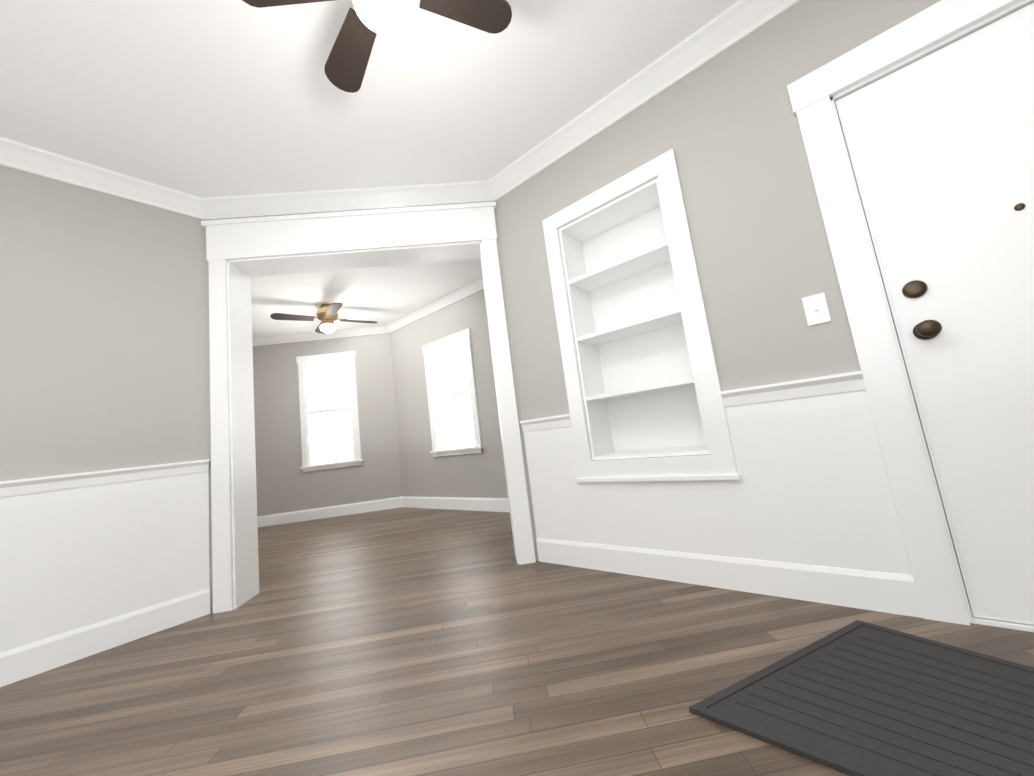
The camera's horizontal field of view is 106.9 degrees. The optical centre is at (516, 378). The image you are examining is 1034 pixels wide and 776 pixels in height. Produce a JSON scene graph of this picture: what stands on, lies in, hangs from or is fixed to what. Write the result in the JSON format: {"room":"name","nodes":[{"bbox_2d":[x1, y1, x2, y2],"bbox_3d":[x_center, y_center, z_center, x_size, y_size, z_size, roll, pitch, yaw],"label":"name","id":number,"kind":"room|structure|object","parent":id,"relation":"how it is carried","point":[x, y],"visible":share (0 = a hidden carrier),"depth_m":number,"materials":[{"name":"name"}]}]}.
{"room":"entryway","nodes":[
{"label":"entryway","id":0,"kind":"room"},
{"bbox_2d":[0,165,207,480],"bbox_3d":[-3.286,0.055,0.755,0.120,2.480,4.220,-14,-10,39],"label":"wall","id":1,"kind":"structure","parent":0,"point":[103,348],"depth_m":2.03,"materials":[{"name":"grey paint"}]},
{"bbox_2d":[0,588,209,686],"bbox_3d":[-3.042,1.197,0.608,0.016,0.135,4.070,-14,-10,39],"label":"baseboard","id":2,"kind":"structure","parent":1,"relation":"attached to","point":[23,662],"depth_m":1.83,"materials":[{"name":"white paint"}]},
{"bbox_2d":[252,332,403,515],"bbox_3d":[-3.363,0.572,4.373,1.620,2.480,3.510,-14,-10,39],"label":"wall","id":3,"kind":"structure","parent":0,"point":[399,459],"depth_m":5.15,"materials":[{"name":"grey paint"}]},
{"bbox_2d":[296,351,362,471],"bbox_3d":[-2.539,0.422,5.178,0.790,1.555,0.045,-6,-8,-6],"label":"window","id":4,"kind":"structure","parent":3,"relation":"in","point":[329,422],"depth_m":5.19,"materials":[{"name":"white glass"}]},
{"bbox_2d":[257,496,403,526],"bbox_3d":[-3.142,1.720,4.249,1.500,0.135,3.356,-14,-10,39],"label":"baseboard","id":5,"kind":"structure","parent":3,"relation":"attached to","point":[397,502],"depth_m":5.00,"materials":[{"name":"white paint"}]},
{"bbox_2d":[0,0,738,337],"bbox_3d":[-1.994,-1.306,1.559,10.200,0.100,8.000,-14,-10,39],"label":"ceiling","id":6,"kind":"structure","parent":0,"point":[207,98],"depth_m":1.82,"materials":[{"name":"white paint"}]},
{"bbox_2d":[270,303,377,333],"bbox_3d":[-2.155,-0.680,4.364,0.823,0.317,0.823,-8,-8,9],"label":"fan","id":7,"kind":"object","parent":6,"relation":"hanging from","point":[327,315],"visible":1,"depth_m":4.27,"materials":[{"name":"brown wood"}]},
{"bbox_2d":[242,0,511,92],"bbox_3d":[-0.448,-1.321,1.317,0.893,0.317,0.515,-9,-8,14],"label":"fan","id":8,"kind":"object","parent":6,"relation":"hanging from","point":[362,26],"visible":1,"depth_m":1.40,"materials":[{"name":"brown wood"}]},
{"bbox_2d":[205,202,538,612],"bbox_3d":[-1.747,0.101,2.455,3.695,2.480,0.220,-6,-8,-6],"label":"wall","id":9,"kind":"structure","parent":0,"point":[511,346],"depth_m":2.42,"materials":[{"name":"grey paint"}]},
{"bbox_2d":[201,202,535,612],"bbox_3d":[-0.948,0.071,2.524,1.895,2.363,0.296,-6,-8,-6],"label":"door frame","id":10,"kind":"structure","parent":9,"relation":"attached to","point":[240,252],"depth_m":2.48,"materials":[{"name":"white paint"}]},
{"bbox_2d":[392,289,507,497],"bbox_3d":[-0.308,0.170,4.224,3.580,2.480,0.127,-14,-10,39],"label":"wall","id":11,"kind":"structure","parent":0,"point":[473,475],"depth_m":4.59,"materials":[{"name":"grey paint"}]},
{"bbox_2d":[422,328,483,456],"bbox_3d":[-0.792,0.193,4.518,0.890,1.395,0.045,-14,-10,39],"label":"window","id":12,"kind":"structure","parent":11,"relation":"in","point":[452,401],"depth_m":4.51,"materials":[{"name":"white glass"}]},
{"bbox_2d":[404,497,509,511],"bbox_3d":[-0.232,1.326,4.026,3.400,0.135,0.016,-14,-10,39],"label":"baseboard","id":13,"kind":"structure","parent":11,"relation":"attached to","point":[452,503],"depth_m":4.37,"materials":[{"name":"white paint"}]},
{"bbox_2d":[0,507,1033,775],"bbox_3d":[-1.677,1.230,1.204,10.200,0.100,8.000,-14,-10,39],"label":"floor","id":14,"kind":"structure","parent":0,"point":[404,641],"depth_m":1.34,"materials":[{"name":"brown wood"}]},
{"bbox_2d":[689,620,1033,775],"bbox_3d":[1.059,0.792,0.933,1.049,0.012,0.722,-14,-10,39],"label":"door mat","id":15,"kind":"object","parent":14,"relation":"on","point":[858,698],"visible":0.98,"depth_m":0.95,"materials":[{"name":"rubber"}]},
{"bbox_2d":[495,0,940,460],"bbox_3d":[1.518,-0.465,1.323,3.940,2.480,0.120,-14,-10,39],"label":"wall","id":16,"kind":"structure","parent":0,"point":[724,126],"depth_m":1.70,"materials":[{"name":"grey paint"}]},
{"bbox_2d":[0,0,801,345],"bbox_3d":[-1.837,-1.274,1.230,8.361,0.092,6.500,-14,-10,39],"label":"crown molding","id":17,"kind":"structure","parent":16,"relation":"attached to","point":[734,24],"depth_m":2.27,"materials":[{"name":"white paint"}]},
{"bbox_2d":[542,149,740,481],"bbox_3d":[0.643,-0.269,2.123,0.820,1.590,0.290,-14,-10,39],"label":"built-in shelf","id":18,"kind":"object","parent":16,"relation":"in","point":[648,376],"visible":0.98,"depth_m":2.16,"materials":[{"name":"white paint"}]},
{"bbox_2d":[536,538,922,617],"bbox_3d":[0.751,0.895,1.831,1.645,0.135,0.016,-14,-10,39],"label":"baseboard","id":19,"kind":"structure","parent":16,"relation":"attached to","point":[892,593],"depth_m":1.62,"materials":[{"name":"white paint"}]},
{"bbox_2d":[802,292,830,325],"bbox_3d":[1.179,-0.274,1.512,0.072,0.116,0.016,-14,-10,39],"label":"switch plate","id":20,"kind":"object","parent":16,"relation":"attached to","point":[816,309],"visible":1,"depth_m":1.51,"materials":[{"name":"white paint"}]},
{"bbox_2d":[787,0,1033,631],"bbox_3d":[1.639,-0.281,1.200,0.936,2.055,0.144,-14,-10,39],"label":"door frame","id":21,"kind":"structure","parent":16,"relation":"attached to","point":[815,95],"depth_m":1.37,"materials":[{"name":"white paint"}]},
{"bbox_2d":[835,2,1033,624],"bbox_3d":[1.619,-0.223,1.147,0.692,1.898,0.123,-14,-10,39],"label":"front door","id":22,"kind":"structure","parent":16,"relation":"in","point":[939,143],"depth_m":1.27,"materials":[{"name":"white paint"}]},
{"bbox_3d":[1.136,-0.891,-2.051,0.120,2.480,5.560,-14,-10,39],"label":"wall","id":23,"kind":"structure","parent":0,"visible":0},
{"bbox_2d":[0,459,209,652],"bbox_3d":[-3.077,0.793,0.671,0.032,0.755,4.040,-14,-10,39],"label":"wainscoting","id":24,"kind":"structure","parent":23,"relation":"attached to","point":[94,547],"depth_m":1.89,"materials":[{"name":"white paint"}]},
{"bbox_2d":[520,371,911,574],"bbox_3d":[0.695,0.492,1.881,1.645,0.755,0.032,-14,-10,39],"label":"wainscoting","id":25,"kind":"structure","parent":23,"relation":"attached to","point":[813,488],"depth_m":1.60,"materials":[{"name":"white paint"}]}
]}

